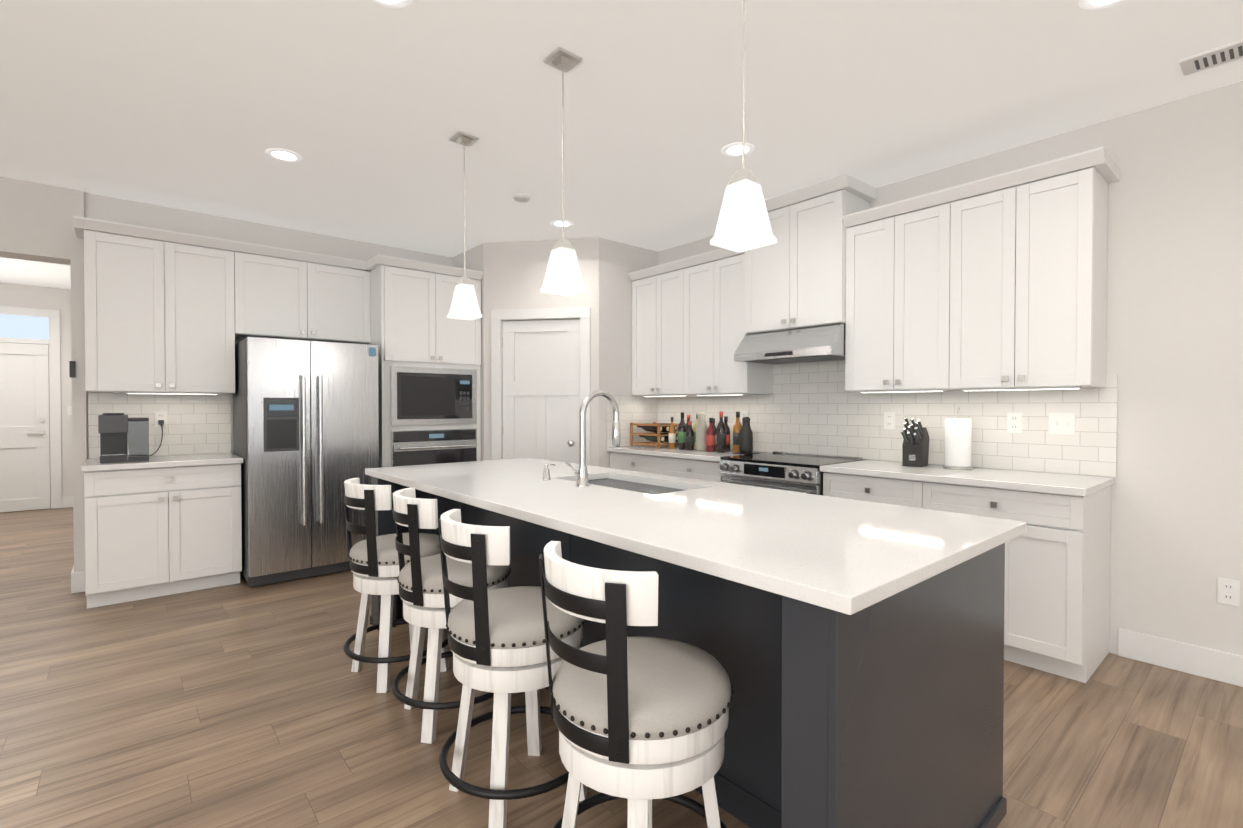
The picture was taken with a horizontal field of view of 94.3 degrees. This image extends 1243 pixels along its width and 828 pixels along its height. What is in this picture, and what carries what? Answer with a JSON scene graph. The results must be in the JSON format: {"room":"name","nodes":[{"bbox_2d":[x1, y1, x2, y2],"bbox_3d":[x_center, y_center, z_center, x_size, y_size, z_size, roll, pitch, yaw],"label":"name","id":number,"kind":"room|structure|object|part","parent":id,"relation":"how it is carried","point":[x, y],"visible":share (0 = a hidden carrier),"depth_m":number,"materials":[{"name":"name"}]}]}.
{"room":"kitchen","nodes":[
{"label":"kitchen","id":0,"kind":"room"},
{"bbox_2d":[0,282,72,512],"bbox_3d":[-7.427,-0.188,6.935,1.830,2.750,0.120,-1,1,-41],"label":"wall","id":1,"kind":"structure","parent":0,"point":[29,296],"depth_m":7.22,"materials":[{"name":"paint"}]},
{"bbox_2d":[0,314,48,339],"bbox_3d":[-7.431,-1.044,6.833,0.906,0.275,0.011,-1,1,-41],"label":"window","id":2,"kind":"structure","parent":1,"relation":"in","point":[20,326],"depth_m":6.99,"materials":[{"name":"glass"}]},
{"bbox_2d":[0,343,50,511],"bbox_3d":[-7.414,0.169,6.829,0.898,2.022,0.060,-1,1,-41],"label":"front door","id":3,"kind":"structure","parent":1,"relation":"in","point":[24,436],"depth_m":6.99,"materials":[{"name":"white wood"}]},
{"bbox_2d":[0,306,61,508],"bbox_3d":[-7.428,-0.047,6.843,1.106,2.470,0.019,-1,1,-41],"label":"door frame","id":4,"kind":"structure","parent":1,"relation":"attached to","point":[53,342],"depth_m":7.15,"materials":[{"name":"white wood"}]},
{"bbox_2d":[62,496,72,507],"bbox_3d":[-6.875,1.112,7.333,0.354,0.140,0.015,-1,1,-41],"label":"baseboard","id":5,"kind":"structure","parent":1,"relation":"attached to","point":[67,501],"depth_m":7.25,"materials":[{"name":"white wood"}]},
{"bbox_2d":[67,406,71,414],"bbox_3d":[-6.938,-0.037,7.266,0.070,0.115,0.013,-1,1,-41],"label":"hall light switch","id":6,"kind":"object","parent":1,"relation":"attached to","point":[69,408],"visible":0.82,"depth_m":7.26,"materials":[{"name":"white plastic"}]},
{"bbox_2d":[69,188,86,571],"bbox_3d":[-5.215,-0.172,5.701,0.070,2.750,4.630,-1,1,-41],"label":"wall","id":7,"kind":"structure","parent":0,"point":[79,431],"depth_m":3.94,"materials":[{"name":"paint"}]},
{"bbox_2d":[69,361,75,376],"bbox_3d":[-3.729,-0.299,3.913,0.030,0.110,0.014,-1,1,-41],"label":"thermostat","id":8,"kind":"object","parent":7,"relation":"attached to","point":[72,368],"visible":1,"depth_m":3.91,"materials":[{"name":"black plastic"}]},
{"bbox_2d":[71,571,84,593],"bbox_3d":[-3.712,1.155,3.946,0.086,0.140,0.015,-1,1,-41],"label":"baseboard","id":9,"kind":"structure","parent":7,"relation":"attached to","point":[77,582],"depth_m":3.94,"materials":[{"name":"white wood"}]},
{"bbox_2d":[84,192,451,458],"bbox_3d":[-2.690,-0.163,4.932,2.770,2.750,0.120,-1,1,-41],"label":"wall","id":10,"kind":"structure","parent":0,"point":[112,209],"depth_m":4.53,"materials":[{"name":"paint"}]},
{"bbox_2d":[88,392,230,458],"bbox_3d":[-3.377,0.081,4.255,0.823,0.459,0.016,-1,1,-41],"label":"backsplash","id":11,"kind":"structure","parent":10,"relation":"attached to","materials":[{"name":"tile"}]},
{"bbox_2d":[81,217,248,395],"bbox_3d":[-3.253,-0.705,4.140,0.873,1.114,0.336,-1,1,-41],"label":"upper cabinet","id":12,"kind":"object","parent":10,"relation":"attached to","point":[170,316],"depth_m":3.98,"materials":[{"name":"white wood"}]},
{"bbox_2d":[126,392,217,394],"bbox_3d":[-3.170,-0.141,4.081,0.515,0.010,0.024,-1,1,-41],"label":"light","id":13,"kind":"object","parent":12,"relation":"attached to","point":[126,392],"depth_m":4.03,"materials":[{"name":"white plastic"}]},
{"bbox_2d":[245,242,368,343],"bbox_3d":[-2.600,-0.932,4.695,0.963,0.674,0.336,-1,1,-41],"label":"upper cabinet","id":14,"kind":"object","parent":10,"relation":"attached to","point":[290,294],"depth_m":4.56,"materials":[{"name":"white wood"}]},
{"bbox_2d":[452,243,483,460],"bbox_3d":[-1.423,-0.170,5.503,0.100,2.750,0.658,-1,1,-41],"label":"wall","id":15,"kind":"structure","parent":0,"point":[473,258],"depth_m":5.25,"materials":[{"name":"paint"}]},
{"bbox_2d":[483,237,598,466],"bbox_3d":[-0.713,-0.166,5.181,1.066,2.750,0.100,0,1,10],"label":"wall","id":16,"kind":"structure","parent":0,"point":[514,274],"depth_m":5.13,"materials":[{"name":"paint"}]},
{"bbox_2d":[491,307,589,464],"bbox_3d":[-0.715,0.139,5.176,0.911,2.140,0.118,0,1,10],"label":"door frame","id":17,"kind":"structure","parent":16,"relation":"attached to","point":[499,317],"depth_m":5.14,"materials":[{"name":"white wood"}]},
{"bbox_2d":[502,319,579,463],"bbox_3d":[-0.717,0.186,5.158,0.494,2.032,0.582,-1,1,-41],"label":"pantry door","id":18,"kind":"structure","parent":16,"relation":"in","point":[541,389],"depth_m":5.15,"materials":[{"name":"white wood"}]},
{"bbox_2d":[0,507,1242,827],"bbox_3d":[-1.869,1.275,2.364,7.720,0.060,14.320,-1,1,-41],"label":"floor","id":19,"kind":"structure","parent":0,"point":[242,703],"depth_m":2.27,"materials":[{"name":"brown wood"}]},
{"bbox_2d":[84,464,241,608],"bbox_3d":[-3.191,0.786,4.041,0.814,0.875,0.596,-1,1,-41],"label":"base cabinet","id":20,"kind":"object","parent":19,"relation":"on","point":[150,532],"depth_m":3.79,"materials":[{"name":"white wood"}]},
{"bbox_2d":[81,452,242,471],"bbox_3d":[-3.182,0.331,4.020,0.835,0.035,0.632,-1,1,-41],"label":"countertop","id":21,"kind":"structure","parent":20,"relation":"on","point":[191,459],"depth_m":3.86,"materials":[{"name":"white stone"}]},
{"bbox_2d":[98,413,148,462],"bbox_3d":[-3.312,0.156,3.839,0.249,0.318,0.280,-1,1,-41],"label":"coffee maker","id":22,"kind":"object","parent":21,"relation":"on","point":[114,429],"visible":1,"depth_m":3.79,"materials":[{"name":"black plastic"}]},
{"bbox_2d":[149,420,163,455],"bbox_3d":[-3.344,0.177,4.130,0.043,0.252,0.242,0,1,-17],"label":"cord","id":23,"kind":"object","parent":22,"relation":"attached to","point":[161,422],"visible":0.79,"depth_m":4.21,"materials":[{"name":"black plastic"}]},
{"bbox_2d":[233,337,378,586],"bbox_3d":[-2.451,0.343,4.493,0.868,1.750,0.808,-1,1,-41],"label":"fridge","id":24,"kind":"object","parent":19,"relation":"on","point":[305,429],"visible":0.9,"depth_m":4.17,"materials":[{"name":"grey metal"}]},
{"bbox_2d":[342,478,448,692],"bbox_3d":[-1.067,0.778,2.779,0.496,0.927,0.496,-1,1,-41],"label":"bar stool","id":25,"kind":"object","parent":19,"relation":"on","point":[374,562],"visible":0.81,"depth_m":2.59,"materials":[{"name":"white wood"}]},
{"bbox_2d":[366,255,483,467],"bbox_3d":[-1.803,-0.033,5.187,0.874,2.484,0.642,-1,1,-41],"label":"tall cabinet","id":26,"kind":"object","parent":19,"relation":"on","point":[429,362],"depth_m":4.88,"materials":[{"name":"white wood"}]},
{"bbox_2d":[391,428,476,466],"bbox_3d":[-1.580,0.505,4.949,0.754,0.735,0.086,-1,1,-41],"label":"wall oven","id":27,"kind":"object","parent":26,"relation":"in","point":[409,446],"depth_m":4.93,"materials":[{"name":"silver metal"}]},
{"bbox_2d":[391,366,476,425],"bbox_3d":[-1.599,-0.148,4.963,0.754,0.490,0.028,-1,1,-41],"label":"microwave","id":28,"kind":"object","parent":26,"relation":"in","point":[420,395],"depth_m":4.94,"materials":[{"name":"silver metal"}]},
{"bbox_2d":[392,487,510,743],"bbox_3d":[-0.689,0.783,2.392,0.497,0.927,0.497,-1,1,-41],"label":"bar stool","id":29,"kind":"object","parent":19,"relation":"on","point":[421,590],"visible":0.71,"depth_m":2.21,"materials":[{"name":"white wood"}]},
{"bbox_2d":[438,509,586,827],"bbox_3d":[-0.342,0.790,1.899,0.497,0.927,0.497,-1,1,-41],"label":"bar stool","id":30,"kind":"object","parent":19,"relation":"on","point":[496,642],"visible":0.77,"depth_m":1.72,"materials":[{"name":"white wood"}]},
{"bbox_2d":[607,450,654,473],"bbox_3d":[0.352,0.774,5.052,0.596,0.876,0.708,-1,1,-41],"label":"base cabinet","id":31,"kind":"object","parent":19,"relation":"on","point":[644,463],"depth_m":4.88,"materials":[{"name":"wood"}]},
{"bbox_2d":[539,541,733,827],"bbox_3d":[0.050,0.795,1.441,0.497,0.927,0.497,-1,1,-41],"label":"bar stool","id":32,"kind":"object","parent":19,"relation":"on","point":[641,723],"visible":1,"depth_m":1.26,"materials":[{"name":"white wood"}]},
{"bbox_2d":[365,474,1006,827],"bbox_3d":[-0.125,0.805,2.587,1.041,0.875,2.931,-1,1,-41],"label":"kitchen island","id":33,"kind":"object","parent":19,"relation":"on","point":[855,648],"depth_m":1.54,"materials":[{"name":"black wood"}]},
{"bbox_2d":[365,458,1026,617],"bbox_3d":[-0.111,0.350,2.593,1.106,0.035,2.986,-1,1,-41],"label":"island countertop","id":34,"kind":"structure","parent":33,"relation":"on","point":[848,557],"depth_m":1.78,"materials":[{"name":"white stone"}]},
{"bbox_2d":[542,463,554,479],"bbox_3d":[-0.360,0.289,2.864,0.074,0.080,0.043,-1,1,-41],"label":"soap dispenser","id":35,"kind":"object","parent":34,"relation":"on","point":[546,475],"depth_m":2.84,"materials":[{"name":"silver metal"}]},
{"bbox_2d":[565,390,620,485],"bbox_3d":[-0.128,0.111,2.713,0.253,0.440,0.134,-1,1,-41],"label":"faucet","id":36,"kind":"object","parent":34,"relation":"on","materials":[{"name":"silver metal"}]},
{"bbox_2d":[655,458,722,481],"bbox_3d":[0.734,0.779,4.606,0.596,0.876,0.698,-1,1,-41],"label":"base cabinet","id":37,"kind":"object","parent":19,"relation":"on","point":[677,467],"depth_m":4.40,"materials":[{"name":"wood"}]},
{"bbox_2d":[607,443,770,461],"bbox_3d":[0.528,0.321,4.813,0.632,0.035,1.292,-1,1,-41],"label":"countertop","id":38,"kind":"structure","parent":37,"relation":"on","point":[664,451],"depth_m":4.63,"materials":[{"name":"white stone"}]},
{"bbox_2d":[630,422,678,448],"bbox_3d":[0.314,0.191,5.168,0.300,0.215,0.370,-1,1,-41],"label":"wine rack","id":39,"kind":"object","parent":38,"relation":"on","point":[658,434],"visible":0.83,"depth_m":5.06,"materials":[{"name":"brown wood"}]},
{"bbox_2d":[669,417,673,448],"bbox_3d":[0.435,0.166,4.949,0.061,0.271,0.060,-1,1,-41],"label":"bottle","id":40,"kind":"object","parent":38,"relation":"on","point":[671,429],"depth_m":4.92,"materials":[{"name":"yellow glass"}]},
{"bbox_2d":[674,412,689,448],"bbox_3d":[0.513,0.147,4.858,0.075,0.311,0.073,-1,1,-41],"label":"bottle","id":41,"kind":"object","parent":38,"relation":"on","point":[682,413],"depth_m":4.84,"materials":[{"name":"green glass"}]},
{"bbox_2d":[682,420,697,449],"bbox_3d":[0.565,0.183,4.752,0.069,0.241,0.067,-1,1,-41],"label":"bottle","id":42,"kind":"object","parent":38,"relation":"on","point":[688,435],"depth_m":4.75,"materials":[{"name":"black glass"}]},
{"bbox_2d":[696,413,706,450],"bbox_3d":[0.653,0.149,4.694,0.100,0.310,0.100,-1,1,-41],"label":"bottle","id":43,"kind":"object","parent":38,"relation":"on","point":[701,428],"visible":0.92,"depth_m":4.66,"materials":[{"name":"beige glass"}]},
{"bbox_2d":[706,418,712,451],"bbox_3d":[0.717,0.170,4.618,0.073,0.271,0.071,-1,1,-41],"label":"bottle","id":44,"kind":"object","parent":38,"relation":"on","point":[709,434],"depth_m":4.59,"materials":[{"name":"glass"}]},
{"bbox_2d":[713,412,729,452],"bbox_3d":[0.785,0.146,4.538,0.073,0.321,0.071,-1,1,-41],"label":"bottle","id":45,"kind":"object","parent":38,"relation":"on","point":[718,439],"depth_m":4.53,"materials":[{"name":"black glass"}]},
{"bbox_2d":[733,412,741,451],"bbox_3d":[0.924,0.145,4.577,0.073,0.321,0.071,-1,1,-41],"label":"bottle","id":46,"kind":"object","parent":38,"relation":"on","point":[737,427],"depth_m":4.55,"materials":[{"name":"orange glass"}]},
{"bbox_2d":[732,417,759,453],"bbox_3d":[0.958,0.167,4.429,0.180,0.282,0.120,-1,1,-41],"label":"bottle","id":47,"kind":"object","parent":38,"relation":"on","point":[746,440],"visible":1,"depth_m":4.39,"materials":[{"name":"black glass"}]},
{"bbox_2d":[719,451,866,494],"bbox_3d":[1.164,0.762,4.001,0.692,0.925,0.766,-1,1,-41],"label":"range","id":48,"kind":"object","parent":19,"relation":"on","point":[792,471],"visible":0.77,"depth_m":3.83,"materials":[{"name":"silver metal"}]},
{"bbox_2d":[823,474,906,505],"bbox_3d":[1.676,0.793,3.503,0.596,0.876,0.644,-1,1,-41],"label":"base cabinet","id":49,"kind":"object","parent":19,"relation":"on","point":[893,491],"depth_m":3.34,"materials":[{"name":"wood"}]},
{"bbox_2d":[907,482,1110,682],"bbox_3d":[2.052,0.799,3.062,0.596,0.876,0.748,-1,1,-41],"label":"base cabinet","id":50,"kind":"object","parent":19,"relation":"on","point":[1057,594],"depth_m":2.73,"materials":[{"name":"wood"}]},
{"bbox_2d":[820,458,1114,497],"bbox_3d":[1.872,0.341,3.240,0.632,0.035,1.292,-1,1,-41],"label":"countertop","id":51,"kind":"structure","parent":50,"relation":"on","point":[1039,481],"depth_m":3.03,"materials":[{"name":"white stone"}]},
{"bbox_2d":[900,417,928,466],"bbox_3d":[1.773,0.169,3.496,0.110,0.300,0.234,1,1,43],"label":"knife block","id":52,"kind":"object","parent":51,"relation":"on","point":[915,447],"visible":1,"depth_m":3.47,"materials":[{"name":"black wood"}]},
{"bbox_2d":[943,407,972,469],"bbox_3d":[1.963,0.141,3.360,0.150,0.360,0.150,-1,1,-41],"label":"paper towel holder","id":53,"kind":"object","parent":51,"relation":"on","point":[958,439],"visible":1,"depth_m":3.31,"materials":[{"name":"white paper"}]},
{"bbox_2d":[0,0,1242,288],"bbox_3d":[-1.869,-1.544,2.328,7.720,0.080,14.320,-1,1,-41],"label":"ceiling","id":54,"kind":"structure","parent":0,"point":[366,110],"depth_m":2.76,"materials":[{"name":"paint"}]},
{"bbox_2d":[0,176,69,264],"bbox_3d":[-5.128,-1.271,2.868,3.460,0.480,0.230,-1,1,-41],"label":"bulkhead","id":55,"kind":"object","parent":54,"relation":"attached to","point":[34,221],"visible":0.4,"depth_m":3.80,"materials":[{"name":"paint"}]},
{"bbox_2d":[265,148,301,161],"bbox_3d":[-1.984,-1.516,3.387,0.190,0.004,0.190,-1,1,-41],"label":"recessed light","id":56,"kind":"object","parent":54,"relation":"in","point":[284,155],"visible":1,"depth_m":3.38,"materials":[{"name":"white plastic"}]},
{"bbox_2d":[370,0,412,8],"bbox_3d":[-0.834,-1.499,2.041,0.190,0.004,0.190,-1,1,-41],"label":"recessed light","id":57,"kind":"object","parent":54,"relation":"in","point":[395,4],"visible":1,"depth_m":2.10,"materials":[{"name":"white plastic"}]},
{"bbox_2d":[447,131,481,319],"bbox_3d":[-0.866,-1.022,3.178,0.140,0.984,0.140,-1,1,-41],"label":"pendant light fixture","id":58,"kind":"object","parent":54,"relation":"hanging from","point":[464,139],"depth_m":3.15,"materials":[{"name":"white glass"}]},
{"bbox_3d":[-0.866,-0.618,3.183,0.140,0.175,0.140,-1,1,-41],"label":"pendant light shade","id":59,"kind":"part","parent":58,"relation":"part of","materials":[{"name":"white glass"}]},
{"bbox_2d":[513,193,529,201],"bbox_3d":[-0.699,-1.511,4.038,0.120,0.030,0.120,-1,1,-41],"label":"smoke detector","id":60,"kind":"object","parent":54,"relation":"attached to","point":[521,197],"visible":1,"depth_m":4.01,"materials":[{"name":"white plastic"}]},
{"bbox_2d":[550,220,573,227],"bbox_3d":[-0.480,-1.532,4.659,0.190,0.004,0.190,-1,1,-41],"label":"recessed light","id":61,"kind":"object","parent":54,"relation":"in","point":[556,223],"visible":0.92,"depth_m":4.65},
{"bbox_2d":[540,47,585,295],"bbox_3d":[-0.249,-1.013,2.456,0.140,0.984,0.140,-1,1,-41],"label":"pendant light fixture","id":62,"kind":"object","parent":54,"relation":"hanging from","point":[562,60],"depth_m":2.43,"materials":[{"name":"white glass"}]},
{"bbox_3d":[-0.249,-0.609,2.461,0.140,0.175,0.140,-1,1,-41],"label":"pendant light shade","id":63,"kind":"part","parent":62,"relation":"part of","materials":[{"name":"white glass"}]},
{"bbox_2d":[721,142,754,156],"bbox_3d":[0.670,-1.515,3.313,0.190,0.004,0.190,-1,1,-41],"label":"recessed light","id":64,"kind":"object","parent":54,"relation":"in","point":[732,150],"visible":0.96,"depth_m":3.31,"materials":[{"name":"white plastic"}]},
{"bbox_2d":[710,0,776,251],"bbox_3d":[0.368,-1.004,1.733,0.140,0.984,0.140,-1,1,-41],"label":"pendant light fixture","id":65,"kind":"object","parent":54,"relation":"hanging from","point":[743,173],"depth_m":1.71,"materials":[{"name":"white glass"}]},
{"bbox_3d":[0.368,-0.599,1.738,0.140,0.175,0.140,-1,1,-41],"label":"pendant light shade","id":66,"kind":"part","parent":65,"relation":"part of","materials":[{"name":"white glass"}]},
{"bbox_2d":[1079,0,1126,10],"bbox_3d":[1.748,-1.499,2.051,0.190,0.004,0.190,-1,1,-41],"label":"recessed light","id":67,"kind":"object","parent":54,"relation":"in","point":[1091,5],"visible":1,"depth_m":2.11,"materials":[{"name":"white plastic"}]},
{"bbox_2d":[1179,39,1242,76],"bbox_3d":[2.592,-1.498,2.325,0.160,0.013,0.480,-1,1,-41],"label":"ceiling vent","id":68,"kind":"object","parent":54,"relation":"in","point":[1215,57],"visible":1,"depth_m":2.42,"materials":[{"name":"grey plastic"}]},
{"bbox_2d":[599,237,657,467],"bbox_3d":[0.044,-0.167,5.313,0.717,2.750,0.100,-1,1,-41],"label":"wall","id":69,"kind":"structure","parent":0,"point":[619,262],"depth_m":5.15,"materials":[{"name":"paint"}]},
{"bbox_2d":[658,80,1242,655],"bbox_3d":[2.514,-0.139,3.065,0.120,2.750,9.720,-1,1,-41],"label":"wall","id":70,"kind":"structure","parent":0,"point":[1174,354],"depth_m":2.79,"materials":[{"name":"paint"}]},
{"bbox_2d":[631,267,650,397],"bbox_3d":[0.346,-0.719,5.241,0.336,1.115,0.384,-1,1,-41],"label":"upper cabinet","id":71,"kind":"object","parent":70,"relation":"attached to","point":[641,284],"depth_m":5.18,"materials":[{"name":"wood"}]},
{"bbox_2d":[651,262,674,397],"bbox_3d":[0.538,-0.717,5.016,0.336,1.115,0.442,-1,1,-41],"label":"upper cabinet","id":72,"kind":"object","parent":70,"relation":"attached to","point":[663,275],"depth_m":4.98,"materials":[{"name":"wood"}]},
{"bbox_2d":[675,252,706,397],"bbox_3d":[0.749,-0.713,4.769,0.336,1.115,0.442,-1,1,-41],"label":"upper cabinet","id":73,"kind":"object","parent":70,"relation":"attached to","point":[690,273],"depth_m":4.73,"materials":[{"name":"wood"}]},
{"bbox_2d":[707,248,774,397],"bbox_3d":[0.941,-0.711,4.544,0.336,1.115,0.383,-1,1,-41],"label":"upper cabinet","id":74,"kind":"object","parent":70,"relation":"attached to","point":[725,378],"depth_m":4.48,"materials":[{"name":"wood"}]},
{"bbox_2d":[731,174,874,365],"bbox_3d":[1.255,-0.944,4.050,0.497,1.135,0.770,-1,1,-41],"label":"upper cabinet","id":75,"kind":"object","parent":70,"relation":"attached to","point":[841,316],"depth_m":3.91,"materials":[{"name":"wood"}]},
{"bbox_2d":[734,323,844,363],"bbox_3d":[1.254,-0.477,4.056,0.498,0.208,0.764,-1,1,-41],"label":"hood","id":76,"kind":"object","parent":75,"relation":"attached to","point":[809,343],"depth_m":3.91,"materials":[{"name":"silver metal"}]},
{"bbox_2d":[843,206,882,393],"bbox_3d":[1.685,-0.700,3.673,0.336,1.115,0.368,-1,1,-41],"label":"upper cabinet","id":77,"kind":"object","parent":70,"relation":"attached to","point":[864,227],"depth_m":3.62,"materials":[{"name":"wood"}]},
{"bbox_2d":[658,360,1117,476],"bbox_3d":[1.433,-0.113,4.217,0.022,0.950,3.365,-1,1,-41],"label":"backsplash","id":78,"kind":"structure","parent":70,"relation":"attached to","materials":[{"name":"tile"}]},
{"bbox_2d":[879,191,934,393],"bbox_3d":[1.868,-0.697,3.459,0.336,1.115,0.427,-1,1,-41],"label":"upper cabinet","id":79,"kind":"object","parent":70,"relation":"attached to","point":[907,248],"depth_m":3.41,"materials":[{"name":"wood"}]},
{"bbox_2d":[935,174,1014,393],"bbox_3d":[2.071,-0.694,3.221,0.336,1.115,0.432,-1,1,-41],"label":"upper cabinet","id":80,"kind":"object","parent":70,"relation":"attached to","point":[966,214],"depth_m":3.17,"materials":[{"name":"wood"}]},
{"bbox_2d":[999,148,1110,389],"bbox_3d":[2.256,-0.691,3.005,0.336,1.115,0.374,-1,1,-41],"label":"upper cabinet","id":81,"kind":"object","parent":70,"relation":"attached to","point":[1053,214],"depth_m":2.89,"materials":[{"name":"wood"}]},
{"bbox_2d":[1118,628,1242,686],"bbox_3d":[4.080,1.191,1.144,0.015,0.140,4.740,-1,1,-41],"label":"baseboard","id":82,"kind":"structure","parent":70,"relation":"attached to","point":[1218,665],"depth_m":2.76,"materials":[{"name":"white wood"}]},
{"bbox_2d":[1217,578,1239,605],"bbox_3d":[2.794,0.822,2.652,0.007,0.115,0.070,-1,1,-41],"label":"outlet","id":83,"kind":"object","parent":70,"relation":"attached to","point":[1228,591],"visible":1,"depth_m":2.65,"materials":[{"name":"white plastic"}]}
]}

